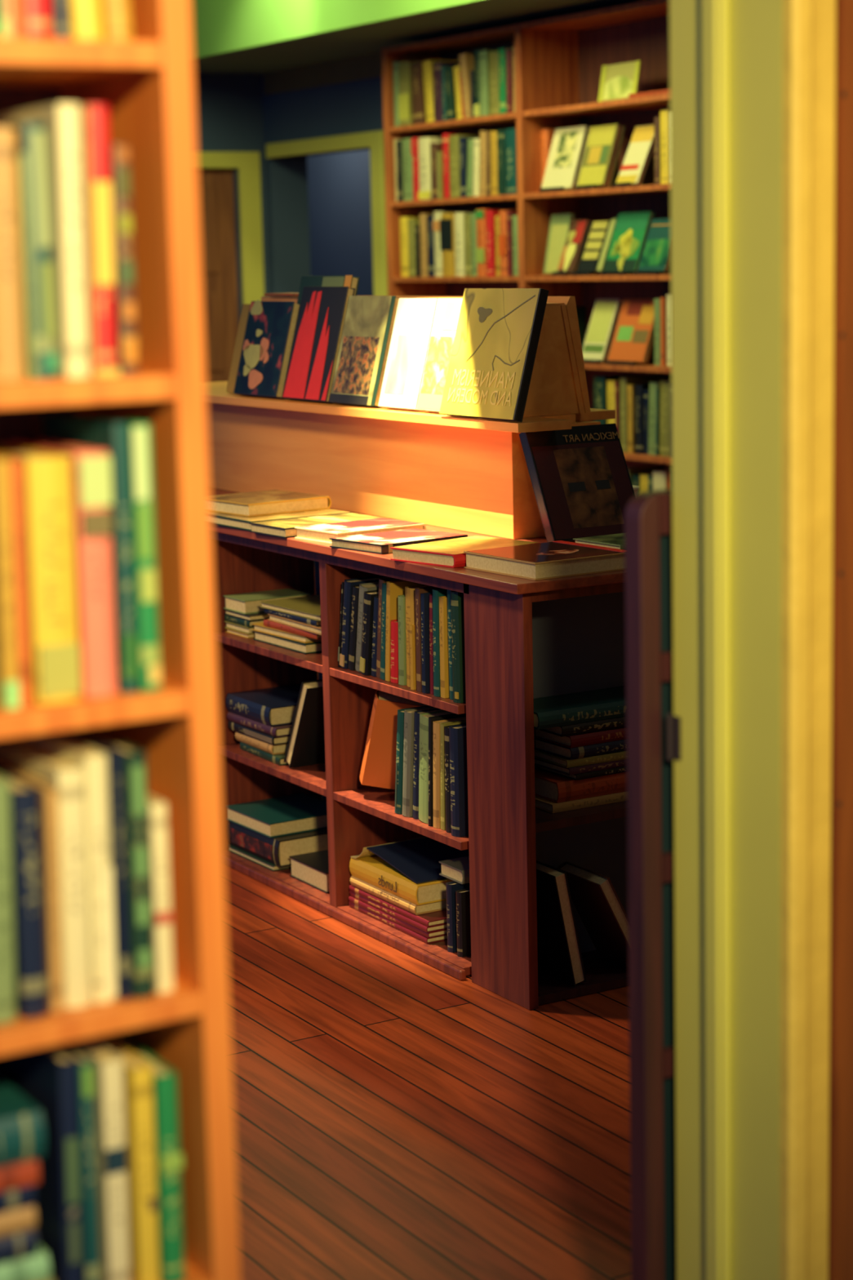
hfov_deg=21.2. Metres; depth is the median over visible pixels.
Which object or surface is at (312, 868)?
book
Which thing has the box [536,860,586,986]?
book
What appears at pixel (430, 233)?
book
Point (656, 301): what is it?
book
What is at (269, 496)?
picture
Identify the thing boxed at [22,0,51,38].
book
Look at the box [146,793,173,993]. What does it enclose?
book
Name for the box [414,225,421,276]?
book
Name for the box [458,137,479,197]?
book
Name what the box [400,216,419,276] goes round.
book
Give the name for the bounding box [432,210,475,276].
book
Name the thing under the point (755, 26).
trim
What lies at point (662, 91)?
book
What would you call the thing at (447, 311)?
book
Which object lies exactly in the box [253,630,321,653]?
book
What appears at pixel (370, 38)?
trim
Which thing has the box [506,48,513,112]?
book
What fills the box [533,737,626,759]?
book
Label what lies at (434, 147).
book
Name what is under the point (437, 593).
book
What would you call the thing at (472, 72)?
book
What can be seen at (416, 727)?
book
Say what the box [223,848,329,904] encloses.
shelf
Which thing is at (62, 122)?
book
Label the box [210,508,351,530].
book
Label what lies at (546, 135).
book
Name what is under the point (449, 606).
book
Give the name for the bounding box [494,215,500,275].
book
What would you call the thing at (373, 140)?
trim
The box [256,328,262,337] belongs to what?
flower
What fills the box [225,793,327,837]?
book
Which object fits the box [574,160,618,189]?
book stand
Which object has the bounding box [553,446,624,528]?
picture
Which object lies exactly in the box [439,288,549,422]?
book
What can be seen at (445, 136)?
book
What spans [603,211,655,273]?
book
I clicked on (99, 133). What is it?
book
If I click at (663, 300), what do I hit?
book
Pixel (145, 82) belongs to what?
bookcase
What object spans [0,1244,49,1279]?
book
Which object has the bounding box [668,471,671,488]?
book
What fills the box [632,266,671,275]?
book stand
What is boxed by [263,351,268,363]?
flower
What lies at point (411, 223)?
book
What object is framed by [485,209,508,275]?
book
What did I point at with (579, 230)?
book
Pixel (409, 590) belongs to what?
book
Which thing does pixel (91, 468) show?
book
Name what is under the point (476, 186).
book
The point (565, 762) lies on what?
book
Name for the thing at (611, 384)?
book
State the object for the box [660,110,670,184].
book
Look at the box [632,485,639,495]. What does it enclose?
book
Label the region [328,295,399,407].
book
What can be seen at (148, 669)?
book
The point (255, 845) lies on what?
picture
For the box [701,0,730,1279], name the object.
trim
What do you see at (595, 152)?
picture
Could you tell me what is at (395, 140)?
book
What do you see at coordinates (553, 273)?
book stand
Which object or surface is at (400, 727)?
book
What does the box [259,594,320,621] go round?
book
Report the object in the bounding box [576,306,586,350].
book
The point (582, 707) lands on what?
book
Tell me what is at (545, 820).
shelf
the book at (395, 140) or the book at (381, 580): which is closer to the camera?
the book at (381, 580)
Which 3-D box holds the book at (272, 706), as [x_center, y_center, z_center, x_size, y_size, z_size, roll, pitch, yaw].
[-0.356,0.162,5.696,0.210,0.046,0.240,-7,11,-30]
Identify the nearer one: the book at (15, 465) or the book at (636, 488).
the book at (15, 465)
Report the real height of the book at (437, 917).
0.012 m
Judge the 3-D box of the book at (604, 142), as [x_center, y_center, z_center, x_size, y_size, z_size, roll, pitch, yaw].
[0.636,-1.762,8.293,0.099,0.224,0.170,-7,11,-30]
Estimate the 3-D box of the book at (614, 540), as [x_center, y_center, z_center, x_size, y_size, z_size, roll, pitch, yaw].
[0.426,-0.209,4.815,0.170,0.013,0.160,-8,11,-33]
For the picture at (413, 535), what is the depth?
5.00 m
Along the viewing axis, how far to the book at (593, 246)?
8.36 m
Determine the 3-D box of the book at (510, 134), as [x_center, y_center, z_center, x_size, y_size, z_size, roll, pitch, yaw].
[0.392,-1.839,8.746,0.174,0.245,0.074,-7,11,-30]
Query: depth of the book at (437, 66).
9.10 m
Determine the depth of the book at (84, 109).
1.87 m
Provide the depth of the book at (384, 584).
4.99 m
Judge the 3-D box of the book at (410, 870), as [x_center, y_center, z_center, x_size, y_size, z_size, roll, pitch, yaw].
[-0.008,0.512,5.170,0.222,0.081,0.302,-7,11,-30]
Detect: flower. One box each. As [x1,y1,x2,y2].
[243,339,249,351]
[243,344,263,368]
[243,364,250,376]
[248,368,262,389]
[250,299,262,315]
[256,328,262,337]
[259,337,268,360]
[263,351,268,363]
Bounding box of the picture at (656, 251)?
[640,239,671,266]
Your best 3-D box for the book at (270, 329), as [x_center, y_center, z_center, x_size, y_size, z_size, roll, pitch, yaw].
[-0.421,-0.771,6.020,0.088,0.253,0.250,-7,11,-30]
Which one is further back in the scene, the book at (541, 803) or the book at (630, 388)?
the book at (630, 388)
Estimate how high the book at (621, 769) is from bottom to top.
0.012 m
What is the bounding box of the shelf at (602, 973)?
[537,950,628,1004]
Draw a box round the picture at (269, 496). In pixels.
[209,489,327,504]
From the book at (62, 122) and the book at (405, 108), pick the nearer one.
the book at (62, 122)
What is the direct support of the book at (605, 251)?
on the bookcase at (560, 60)
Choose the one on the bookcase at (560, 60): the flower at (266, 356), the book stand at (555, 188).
the book stand at (555, 188)
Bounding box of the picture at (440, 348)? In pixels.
[419,336,454,395]
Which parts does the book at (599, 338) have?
panel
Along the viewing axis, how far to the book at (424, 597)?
4.83 m
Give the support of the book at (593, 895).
on the bookcase at (526, 640)
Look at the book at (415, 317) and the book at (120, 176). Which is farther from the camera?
the book at (415, 317)
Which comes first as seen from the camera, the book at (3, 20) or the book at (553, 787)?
the book at (3, 20)
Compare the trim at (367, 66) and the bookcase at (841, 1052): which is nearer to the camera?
the bookcase at (841, 1052)
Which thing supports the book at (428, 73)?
on the bookcase at (560, 60)
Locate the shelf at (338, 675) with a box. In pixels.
[329,666,466,714]
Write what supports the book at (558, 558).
on the bookcase at (526, 640)
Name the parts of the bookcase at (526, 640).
panel, corner post, panel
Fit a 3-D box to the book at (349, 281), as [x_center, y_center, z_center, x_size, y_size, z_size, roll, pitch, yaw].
[-0.274,-0.775,5.840,0.093,0.315,0.275,-7,11,-30]
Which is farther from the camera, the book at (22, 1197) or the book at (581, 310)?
the book at (581, 310)
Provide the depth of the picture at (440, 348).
5.25 m
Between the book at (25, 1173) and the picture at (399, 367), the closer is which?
the book at (25, 1173)
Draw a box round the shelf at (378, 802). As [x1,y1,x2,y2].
[333,786,469,850]
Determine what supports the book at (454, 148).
on the bookcase at (560, 60)
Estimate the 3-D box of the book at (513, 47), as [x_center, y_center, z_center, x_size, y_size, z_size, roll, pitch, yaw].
[0.416,-2.135,8.684,0.200,0.244,0.030,-7,11,-30]
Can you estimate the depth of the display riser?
5.52 m
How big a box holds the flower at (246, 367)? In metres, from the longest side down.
0.041 x 0.032 x 0.002 m
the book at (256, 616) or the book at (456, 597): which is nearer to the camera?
the book at (456, 597)
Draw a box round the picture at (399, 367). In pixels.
[383,334,414,395]
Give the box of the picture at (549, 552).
[536,549,578,555]
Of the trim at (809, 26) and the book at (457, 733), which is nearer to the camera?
the trim at (809, 26)
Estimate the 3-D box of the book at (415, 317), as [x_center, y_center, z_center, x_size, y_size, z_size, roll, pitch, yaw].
[-0.035,-0.676,5.381,0.090,0.260,0.175,-7,11,-30]
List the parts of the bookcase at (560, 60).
shelf, shelf, shelf, panel, shelf, shelf, shelf, panel, shelf, shelf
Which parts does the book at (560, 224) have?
panel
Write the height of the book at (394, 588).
0.222 m
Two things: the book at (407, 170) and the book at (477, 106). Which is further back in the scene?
the book at (407, 170)
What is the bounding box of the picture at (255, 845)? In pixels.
[230,827,272,859]
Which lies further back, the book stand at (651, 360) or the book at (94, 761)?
the book stand at (651, 360)
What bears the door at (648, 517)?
in the wall
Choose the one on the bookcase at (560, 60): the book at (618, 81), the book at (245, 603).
the book at (618, 81)
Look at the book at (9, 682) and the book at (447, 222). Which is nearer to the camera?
the book at (9, 682)
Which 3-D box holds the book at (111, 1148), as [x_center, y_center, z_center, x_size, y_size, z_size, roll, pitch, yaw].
[-0.315,0.462,2.063,0.019,0.219,0.176,-6,11,-30]
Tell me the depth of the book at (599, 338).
8.38 m
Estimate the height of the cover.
0.001 m
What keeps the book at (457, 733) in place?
on the bookcase at (526, 640)
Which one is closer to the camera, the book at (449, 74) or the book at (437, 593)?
the book at (437, 593)
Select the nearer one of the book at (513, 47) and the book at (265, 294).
the book at (265, 294)
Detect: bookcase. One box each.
[0,0,240,1279]
[208,487,628,1010]
[381,0,671,469]
[828,0,852,1279]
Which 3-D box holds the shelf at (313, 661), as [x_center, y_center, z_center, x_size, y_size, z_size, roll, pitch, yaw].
[-0.261,0.014,5.535,0.299,0.018,0.592,-7,11,-30]
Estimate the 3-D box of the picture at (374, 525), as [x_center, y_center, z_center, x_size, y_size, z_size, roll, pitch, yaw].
[-0.151,-0.262,5.195,0.237,0.001,0.167,-8,12,-36]
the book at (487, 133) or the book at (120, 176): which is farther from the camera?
the book at (487, 133)
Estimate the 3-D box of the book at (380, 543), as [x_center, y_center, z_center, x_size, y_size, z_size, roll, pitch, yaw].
[-0.061,-0.219,5.021,0.240,0.021,0.190,-9,12,-38]
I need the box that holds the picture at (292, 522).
[252,512,385,528]
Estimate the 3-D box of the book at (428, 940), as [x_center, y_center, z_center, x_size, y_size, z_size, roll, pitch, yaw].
[0.005,0.623,5.173,0.220,0.012,0.352,-7,11,-30]
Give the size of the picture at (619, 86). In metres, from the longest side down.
0.176 x 0.080 x 0.002 m
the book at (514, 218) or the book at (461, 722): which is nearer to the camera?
the book at (461, 722)
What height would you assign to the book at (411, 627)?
0.140 m
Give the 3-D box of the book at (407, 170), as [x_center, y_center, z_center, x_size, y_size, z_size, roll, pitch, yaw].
[0.003,-1.948,9.431,0.200,0.253,0.088,-7,11,-30]
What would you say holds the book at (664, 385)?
on the bookcase at (560, 60)
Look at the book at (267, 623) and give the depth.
5.41 m
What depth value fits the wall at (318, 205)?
11.06 m
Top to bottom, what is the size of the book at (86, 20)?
0.105 m
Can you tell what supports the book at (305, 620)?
on the book at (315, 629)
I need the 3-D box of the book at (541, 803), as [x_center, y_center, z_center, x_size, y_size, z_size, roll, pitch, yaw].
[0.333,0.321,4.746,0.260,0.018,0.138,-7,11,-30]
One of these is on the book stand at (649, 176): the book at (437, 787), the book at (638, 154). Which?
the book at (638, 154)
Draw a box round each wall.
[192,72,269,324]
[262,74,383,296]
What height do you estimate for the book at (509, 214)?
0.245 m
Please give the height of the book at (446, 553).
0.028 m
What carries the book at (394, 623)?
on the bookcase at (526, 640)
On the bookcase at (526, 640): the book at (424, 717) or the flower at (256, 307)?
the book at (424, 717)
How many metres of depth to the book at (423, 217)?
9.33 m
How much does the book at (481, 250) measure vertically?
0.260 m
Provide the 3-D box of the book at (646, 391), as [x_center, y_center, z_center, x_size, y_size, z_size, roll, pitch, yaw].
[0.864,-0.791,8.205,0.185,0.230,0.021,-7,11,-30]
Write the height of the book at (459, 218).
0.251 m
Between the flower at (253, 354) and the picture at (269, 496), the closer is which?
the picture at (269, 496)
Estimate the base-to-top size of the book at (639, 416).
0.247 m
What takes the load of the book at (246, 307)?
on the display riser
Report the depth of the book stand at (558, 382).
5.09 m
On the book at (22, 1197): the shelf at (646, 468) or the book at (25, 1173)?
the book at (25, 1173)
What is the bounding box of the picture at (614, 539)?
[575,533,624,545]
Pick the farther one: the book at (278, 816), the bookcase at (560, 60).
the bookcase at (560, 60)
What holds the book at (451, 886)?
on the bookcase at (526, 640)
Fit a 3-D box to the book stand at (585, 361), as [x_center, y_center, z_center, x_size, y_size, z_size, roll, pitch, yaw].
[0.641,-1.075,8.401,0.126,0.100,0.140,-7,11,-30]
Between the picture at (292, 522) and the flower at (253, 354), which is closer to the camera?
the picture at (292, 522)
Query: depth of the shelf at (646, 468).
8.32 m
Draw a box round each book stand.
[260,295,591,417]
[539,165,582,191]
[552,271,591,275]
[570,271,599,275]
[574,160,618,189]
[583,359,604,364]
[599,271,632,275]
[604,339,654,365]
[613,157,654,186]
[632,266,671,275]
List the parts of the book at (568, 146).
text panel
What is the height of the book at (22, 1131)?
0.042 m
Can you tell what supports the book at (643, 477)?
on the bookcase at (560, 60)
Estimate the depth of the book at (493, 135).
8.81 m
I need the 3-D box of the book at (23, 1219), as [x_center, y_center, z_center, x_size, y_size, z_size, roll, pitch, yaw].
[-0.463,0.497,1.976,0.200,0.022,0.160,-7,11,-30]
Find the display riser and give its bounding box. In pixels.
[204,381,615,539]
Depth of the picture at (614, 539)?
4.80 m
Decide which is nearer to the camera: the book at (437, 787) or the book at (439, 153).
the book at (437, 787)
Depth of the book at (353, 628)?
5.11 m
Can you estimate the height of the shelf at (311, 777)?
0.018 m
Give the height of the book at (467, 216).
0.245 m
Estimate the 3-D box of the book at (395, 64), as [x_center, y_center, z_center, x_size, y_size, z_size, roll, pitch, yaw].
[-0.052,-2.258,9.427,0.184,0.262,0.041,-7,11,-30]
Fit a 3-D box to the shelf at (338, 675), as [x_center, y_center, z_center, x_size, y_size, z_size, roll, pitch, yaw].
[0.050,0.093,5.017,0.299,0.018,0.560,-7,11,-30]
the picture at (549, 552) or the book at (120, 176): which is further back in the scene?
the picture at (549, 552)
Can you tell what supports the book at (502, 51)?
on the bookcase at (560, 60)
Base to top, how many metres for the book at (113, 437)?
0.229 m
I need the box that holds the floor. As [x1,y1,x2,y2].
[224,570,631,1279]
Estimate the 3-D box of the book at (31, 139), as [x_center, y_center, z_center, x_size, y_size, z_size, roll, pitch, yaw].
[-0.354,-0.326,1.918,0.017,0.205,0.164,-7,11,-30]
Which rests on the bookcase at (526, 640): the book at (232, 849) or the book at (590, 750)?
the book at (232, 849)
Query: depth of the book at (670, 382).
8.02 m
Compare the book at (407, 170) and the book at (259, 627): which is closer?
the book at (259, 627)
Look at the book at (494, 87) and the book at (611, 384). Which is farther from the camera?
the book at (494, 87)
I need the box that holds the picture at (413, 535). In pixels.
[333,528,463,545]
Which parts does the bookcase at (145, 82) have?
panel, shelf, shelf, shelf, shelf, shelf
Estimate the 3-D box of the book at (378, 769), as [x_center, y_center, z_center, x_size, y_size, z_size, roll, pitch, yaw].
[-0.048,0.228,5.123,0.209,0.259,0.133,-2,10,-2]
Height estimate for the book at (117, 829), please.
0.220 m
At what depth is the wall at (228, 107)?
10.89 m
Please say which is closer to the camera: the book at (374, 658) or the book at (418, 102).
the book at (374, 658)
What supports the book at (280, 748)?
on the book at (278, 759)
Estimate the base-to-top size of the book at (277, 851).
0.066 m
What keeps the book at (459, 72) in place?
on the bookcase at (560, 60)
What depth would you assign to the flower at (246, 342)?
6.10 m
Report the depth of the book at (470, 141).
8.95 m
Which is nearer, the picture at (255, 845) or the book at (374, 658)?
the book at (374, 658)
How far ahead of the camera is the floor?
4.03 m
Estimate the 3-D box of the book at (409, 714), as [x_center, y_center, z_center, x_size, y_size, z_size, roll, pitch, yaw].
[0.038,0.260,5.003,0.200,0.238,0.052,-7,11,-30]
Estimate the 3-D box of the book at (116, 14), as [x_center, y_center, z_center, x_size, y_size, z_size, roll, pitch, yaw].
[-0.295,-0.551,1.921,0.025,0.106,0.174,-7,11,-30]
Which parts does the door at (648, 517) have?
rail, rail, rail, panel, rail, door hinge, hinge plate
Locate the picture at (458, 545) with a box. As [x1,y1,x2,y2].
[393,535,539,554]
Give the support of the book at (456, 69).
on the bookcase at (560, 60)
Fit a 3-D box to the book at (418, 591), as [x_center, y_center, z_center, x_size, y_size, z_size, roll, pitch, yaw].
[0.066,-0.010,4.897,0.200,0.223,0.018,-7,12,-30]
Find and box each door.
[196,168,238,382]
[624,488,680,1279]
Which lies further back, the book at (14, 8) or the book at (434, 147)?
the book at (434, 147)
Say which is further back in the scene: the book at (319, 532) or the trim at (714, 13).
the book at (319, 532)
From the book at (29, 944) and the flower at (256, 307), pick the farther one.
the flower at (256, 307)
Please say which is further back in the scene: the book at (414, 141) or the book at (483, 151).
the book at (414, 141)
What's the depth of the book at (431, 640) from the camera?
4.81 m
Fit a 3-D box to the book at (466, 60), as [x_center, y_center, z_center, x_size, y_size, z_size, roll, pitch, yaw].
[0.230,-2.184,8.977,0.200,0.251,0.078,-7,11,-30]
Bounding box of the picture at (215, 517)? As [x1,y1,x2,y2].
[210,508,351,521]
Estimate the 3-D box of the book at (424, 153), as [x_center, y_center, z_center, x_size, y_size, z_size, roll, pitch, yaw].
[0.072,-1.927,9.306,0.201,0.249,0.090,-7,11,-30]
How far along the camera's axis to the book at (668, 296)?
8.00 m
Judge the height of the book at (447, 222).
0.251 m
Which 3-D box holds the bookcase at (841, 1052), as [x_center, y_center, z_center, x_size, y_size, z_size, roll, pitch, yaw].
[0.879,-0.156,2.706,0.823,2.370,0.259,-7,11,-30]
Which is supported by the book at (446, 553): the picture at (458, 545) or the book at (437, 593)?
the picture at (458, 545)
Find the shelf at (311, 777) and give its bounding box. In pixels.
[219,742,326,796]
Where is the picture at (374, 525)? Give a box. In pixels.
[297,517,423,533]
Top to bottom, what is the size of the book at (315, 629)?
0.016 m
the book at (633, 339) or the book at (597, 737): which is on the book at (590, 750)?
the book at (597, 737)
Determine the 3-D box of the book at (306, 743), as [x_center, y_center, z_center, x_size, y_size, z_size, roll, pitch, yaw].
[-0.222,0.193,5.472,0.210,0.223,0.133,-7,11,-30]
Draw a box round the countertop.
[208,487,625,594]
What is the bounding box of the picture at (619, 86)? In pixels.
[602,75,633,99]
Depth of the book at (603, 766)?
4.67 m
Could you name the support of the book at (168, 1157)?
on the bookcase at (145, 82)
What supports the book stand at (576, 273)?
on the bookcase at (560, 60)
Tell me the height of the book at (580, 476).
0.249 m
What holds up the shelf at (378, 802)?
attached to the bookcase at (526, 640)
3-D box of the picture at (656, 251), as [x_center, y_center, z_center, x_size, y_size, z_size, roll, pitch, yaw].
[0.810,-1.367,8.025,0.001,0.098,0.147,17,-1,-32]
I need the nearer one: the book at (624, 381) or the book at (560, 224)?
the book at (624, 381)
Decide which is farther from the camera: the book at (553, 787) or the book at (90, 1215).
the book at (553, 787)
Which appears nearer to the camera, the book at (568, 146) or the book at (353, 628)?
the book at (353, 628)
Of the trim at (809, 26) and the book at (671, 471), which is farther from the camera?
the book at (671, 471)
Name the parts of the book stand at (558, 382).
trim, panel, trim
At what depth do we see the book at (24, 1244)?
1.95 m
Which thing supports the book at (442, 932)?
on the book at (428, 940)
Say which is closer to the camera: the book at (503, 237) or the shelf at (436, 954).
the shelf at (436, 954)
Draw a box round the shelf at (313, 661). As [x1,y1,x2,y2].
[214,631,322,673]
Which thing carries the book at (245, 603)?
on the book at (256, 616)
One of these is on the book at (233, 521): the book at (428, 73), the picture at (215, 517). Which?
the picture at (215, 517)
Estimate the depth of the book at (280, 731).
5.59 m
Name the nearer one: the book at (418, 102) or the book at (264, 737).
the book at (264, 737)
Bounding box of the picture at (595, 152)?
[586,146,602,164]
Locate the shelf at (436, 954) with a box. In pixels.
[337,904,471,975]
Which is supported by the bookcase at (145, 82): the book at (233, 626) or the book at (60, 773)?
the book at (60, 773)
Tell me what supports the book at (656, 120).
on the bookcase at (560, 60)
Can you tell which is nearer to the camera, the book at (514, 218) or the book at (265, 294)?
the book at (265, 294)
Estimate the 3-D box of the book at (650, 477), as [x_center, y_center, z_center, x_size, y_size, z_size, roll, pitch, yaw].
[0.875,-0.480,8.220,0.172,0.242,0.020,-7,11,-30]
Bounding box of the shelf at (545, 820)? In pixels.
[535,800,627,832]
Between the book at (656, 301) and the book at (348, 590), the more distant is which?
the book at (656, 301)
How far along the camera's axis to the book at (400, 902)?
5.07 m
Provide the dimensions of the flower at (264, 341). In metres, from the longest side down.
0.063 x 0.048 x 0.002 m
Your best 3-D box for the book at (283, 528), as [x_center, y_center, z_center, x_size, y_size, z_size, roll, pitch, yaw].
[-0.251,-0.270,5.346,0.285,0.023,0.165,-8,11,-33]
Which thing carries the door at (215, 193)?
in the wall at (228, 107)
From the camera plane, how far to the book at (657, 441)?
8.09 m
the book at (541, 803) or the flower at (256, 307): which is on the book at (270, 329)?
the flower at (256, 307)
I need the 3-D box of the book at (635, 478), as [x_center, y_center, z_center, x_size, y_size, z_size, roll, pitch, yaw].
[0.835,-0.491,8.314,0.185,0.235,0.053,-7,11,-30]
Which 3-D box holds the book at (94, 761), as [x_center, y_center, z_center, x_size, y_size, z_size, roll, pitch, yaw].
[-0.318,0.196,2.017,0.020,0.218,0.160,-6,11,-30]
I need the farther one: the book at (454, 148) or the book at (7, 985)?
the book at (454, 148)
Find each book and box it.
[0,0,8,36]
[0,103,89,377]
[0,127,26,380]
[0,444,81,703]
[0,456,31,705]
[0,457,19,709]
[0,736,91,1008]
[0,761,63,1012]
[0,768,48,1017]
[0,774,16,1023]
[0,1044,83,1279]
[0,1075,44,1166]
[0,1158,39,1191]
[0,1184,35,1213]
[0,1204,35,1236]
[0,1228,37,1264]
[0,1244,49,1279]
[1,123,58,379]
[4,0,24,37]
[9,440,116,697]
[17,153,37,379]
[19,731,116,1003]
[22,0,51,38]
[41,413,137,693]
[49,0,71,39]
[57,728,130,999]
[57,1042,100,1279]
[68,0,103,39]
[69,1037,129,1279]
[72,727,154,998]
[73,413,160,692]
[80,104,119,376]
[80,105,96,377]
[93,1034,159,1279]
[101,0,132,40]
[106,1031,185,1279]
[109,145,137,374]
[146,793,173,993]
[209,489,331,516]
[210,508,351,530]
[222,588,311,614]
[223,608,269,621]
[224,614,263,627]
[224,620,254,634]
[225,627,255,638]
[225,684,301,726]
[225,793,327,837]
[226,303,250,393]
[226,711,292,737]
[226,820,328,866]
[226,844,291,871]
[227,720,289,745]
[233,299,300,399]
[235,731,288,755]
[240,742,288,765]
[248,512,385,537]
[252,622,321,643]
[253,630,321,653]
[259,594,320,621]
[263,619,321,639]
[264,293,298,295]
[264,608,320,626]
[267,613,321,635]
[282,286,355,403]
[284,679,325,768]
[288,849,329,893]
[294,517,426,543]
[297,275,359,303]
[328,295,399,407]
[328,528,467,554]
[337,582,344,666]
[339,575,388,668]
[348,584,359,670]
[348,896,447,937]
[348,902,447,943]
[349,836,469,905]
[349,884,447,927]
[349,890,447,933]
[350,875,446,915]
[355,582,378,672]
[359,590,378,675]
[360,689,426,789]
[371,595,378,676]
[376,577,401,678]
[377,297,437,411]
[380,582,386,679]
[385,579,422,681]
[390,535,540,568]
[390,619,398,683]
[392,61,400,126]
[393,138,401,201]
[394,705,429,814]
[396,140,403,201]
[398,61,418,125]
[398,595,406,685]
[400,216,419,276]
[401,137,413,200]
[402,706,436,817]
[404,584,429,687]
[407,218,419,276]
[408,624,416,689]
[410,61,426,124]
[410,137,422,200]
[413,707,443,819]
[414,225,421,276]
[414,586,439,692]
[416,298,462,412]
[417,137,442,199]
[418,710,453,823]
[419,213,433,276]
[420,591,432,693]
[422,59,459,123]
[426,215,435,276]
[428,713,466,826]
[429,594,433,694]
[430,142,442,199]
[432,62,459,121]
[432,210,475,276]
[432,587,447,697]
[433,716,466,828]
[436,151,443,199]
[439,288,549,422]
[439,595,449,697]
[439,856,469,884]
[440,213,455,276]
[440,720,466,830]
[441,65,455,120]
[442,133,479,198]
[444,66,457,119]
[444,723,466,832]
[445,881,470,952]
[447,589,453,699]
[448,134,479,198]
[448,724,468,836]
[450,591,466,702]
[453,66,462,119]
[453,212,475,276]
[455,888,471,956]
[458,53,474,118]
[458,71,464,118]
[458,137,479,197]
[463,540,625,580]
[464,213,471,275]
[466,138,475,196]
[470,70,475,117]
[470,213,477,275]
[472,138,479,196]
[473,48,498,116]
[475,208,517,275]
[478,49,498,115]
[480,131,489,195]
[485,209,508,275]
[486,132,490,195]
[488,51,499,115]
[489,130,497,195]
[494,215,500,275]
[497,129,506,195]
[497,209,517,275]
[498,48,512,114]
[505,128,517,194]
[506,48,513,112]
[506,211,517,275]
[511,215,518,275]
[512,46,515,111]
[519,423,635,542]
[533,685,626,729]
[533,727,626,747]
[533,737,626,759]
[534,749,626,768]
[534,757,626,775]
[534,768,626,803]
[535,791,626,813]
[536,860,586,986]
[537,765,626,780]
[539,716,626,737]
[540,128,555,186]
[541,125,590,190]
[543,213,575,274]
[557,219,592,274]
[557,861,628,966]
[573,533,625,550]
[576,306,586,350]
[577,123,625,187]
[577,221,610,273]
[582,298,622,361]
[593,373,644,424]
[596,218,617,271]
[598,60,641,102]
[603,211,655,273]
[607,379,619,423]
[608,298,654,364]
[614,382,620,439]
[616,124,654,185]
[619,374,663,452]
[626,383,642,453]
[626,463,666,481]
[628,88,670,97]
[631,472,653,493]
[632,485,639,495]
[634,383,649,453]
[637,217,671,272]
[640,473,653,493]
[644,389,648,454]
[648,381,660,455]
[648,474,653,491]
[653,116,660,184]
[653,298,661,365]
[653,469,671,490]
[655,388,659,455]
[659,379,671,457]
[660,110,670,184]
[660,297,666,365]
[666,293,671,366]
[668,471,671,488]
[670,382,671,457]
[671,471,672,488]
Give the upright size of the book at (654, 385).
0.261 m
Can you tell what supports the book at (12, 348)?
on the bookcase at (145, 82)
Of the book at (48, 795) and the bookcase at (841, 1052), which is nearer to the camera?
the book at (48, 795)
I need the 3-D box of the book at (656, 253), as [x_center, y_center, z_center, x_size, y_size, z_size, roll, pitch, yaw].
[0.826,-1.392,8.034,0.089,0.190,0.160,-7,11,-30]
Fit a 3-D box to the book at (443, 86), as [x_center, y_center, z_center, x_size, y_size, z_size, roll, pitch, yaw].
[0.151,-2.187,9.115,0.200,0.215,0.026,-7,10,-30]
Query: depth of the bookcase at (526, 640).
4.81 m
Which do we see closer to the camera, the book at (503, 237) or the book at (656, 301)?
the book at (656, 301)
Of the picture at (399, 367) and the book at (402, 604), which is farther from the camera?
the picture at (399, 367)
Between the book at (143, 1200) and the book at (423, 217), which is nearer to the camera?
the book at (143, 1200)
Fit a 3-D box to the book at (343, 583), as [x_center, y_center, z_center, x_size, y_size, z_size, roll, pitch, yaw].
[-0.110,-0.045,5.204,0.201,0.198,0.036,-7,11,-30]
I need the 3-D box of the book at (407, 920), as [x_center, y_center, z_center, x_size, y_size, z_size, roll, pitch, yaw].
[0.006,0.598,5.165,0.220,0.012,0.354,-7,11,-29]
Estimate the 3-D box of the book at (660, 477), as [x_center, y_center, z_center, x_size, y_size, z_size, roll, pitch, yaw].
[0.907,-0.482,8.177,0.184,0.259,0.077,-7,11,-30]
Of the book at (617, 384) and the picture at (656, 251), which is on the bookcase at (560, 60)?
the book at (617, 384)
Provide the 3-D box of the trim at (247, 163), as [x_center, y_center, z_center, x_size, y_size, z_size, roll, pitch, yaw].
[-1.302,-1.292,10.830,1.202,2.022,0.024,-7,11,-30]
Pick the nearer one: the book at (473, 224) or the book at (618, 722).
the book at (618, 722)
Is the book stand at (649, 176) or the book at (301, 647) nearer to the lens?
the book at (301, 647)
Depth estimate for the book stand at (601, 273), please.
8.17 m
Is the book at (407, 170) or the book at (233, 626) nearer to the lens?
the book at (233, 626)
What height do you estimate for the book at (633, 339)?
0.227 m
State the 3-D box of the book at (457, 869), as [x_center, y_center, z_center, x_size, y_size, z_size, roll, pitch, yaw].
[0.139,0.492,4.956,0.200,0.030,0.100,-7,11,-30]
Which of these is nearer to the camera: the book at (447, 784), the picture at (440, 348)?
the book at (447, 784)
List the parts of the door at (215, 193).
raised panel, raised panel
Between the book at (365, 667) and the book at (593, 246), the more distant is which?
the book at (593, 246)
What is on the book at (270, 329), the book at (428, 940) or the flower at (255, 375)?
the flower at (255, 375)
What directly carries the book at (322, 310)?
on the display riser
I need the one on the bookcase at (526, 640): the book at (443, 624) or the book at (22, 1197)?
the book at (443, 624)
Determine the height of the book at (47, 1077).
0.227 m
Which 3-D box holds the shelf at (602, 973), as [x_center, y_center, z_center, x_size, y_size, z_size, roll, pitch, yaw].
[0.545,0.674,4.902,0.869,0.018,0.192,-7,11,-30]
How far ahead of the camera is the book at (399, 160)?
9.43 m
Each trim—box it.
[190,0,484,59]
[192,0,646,74]
[195,151,264,303]
[262,52,382,94]
[265,130,387,295]
[669,0,782,1279]
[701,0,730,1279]
[779,0,835,1279]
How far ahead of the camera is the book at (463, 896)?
4.86 m

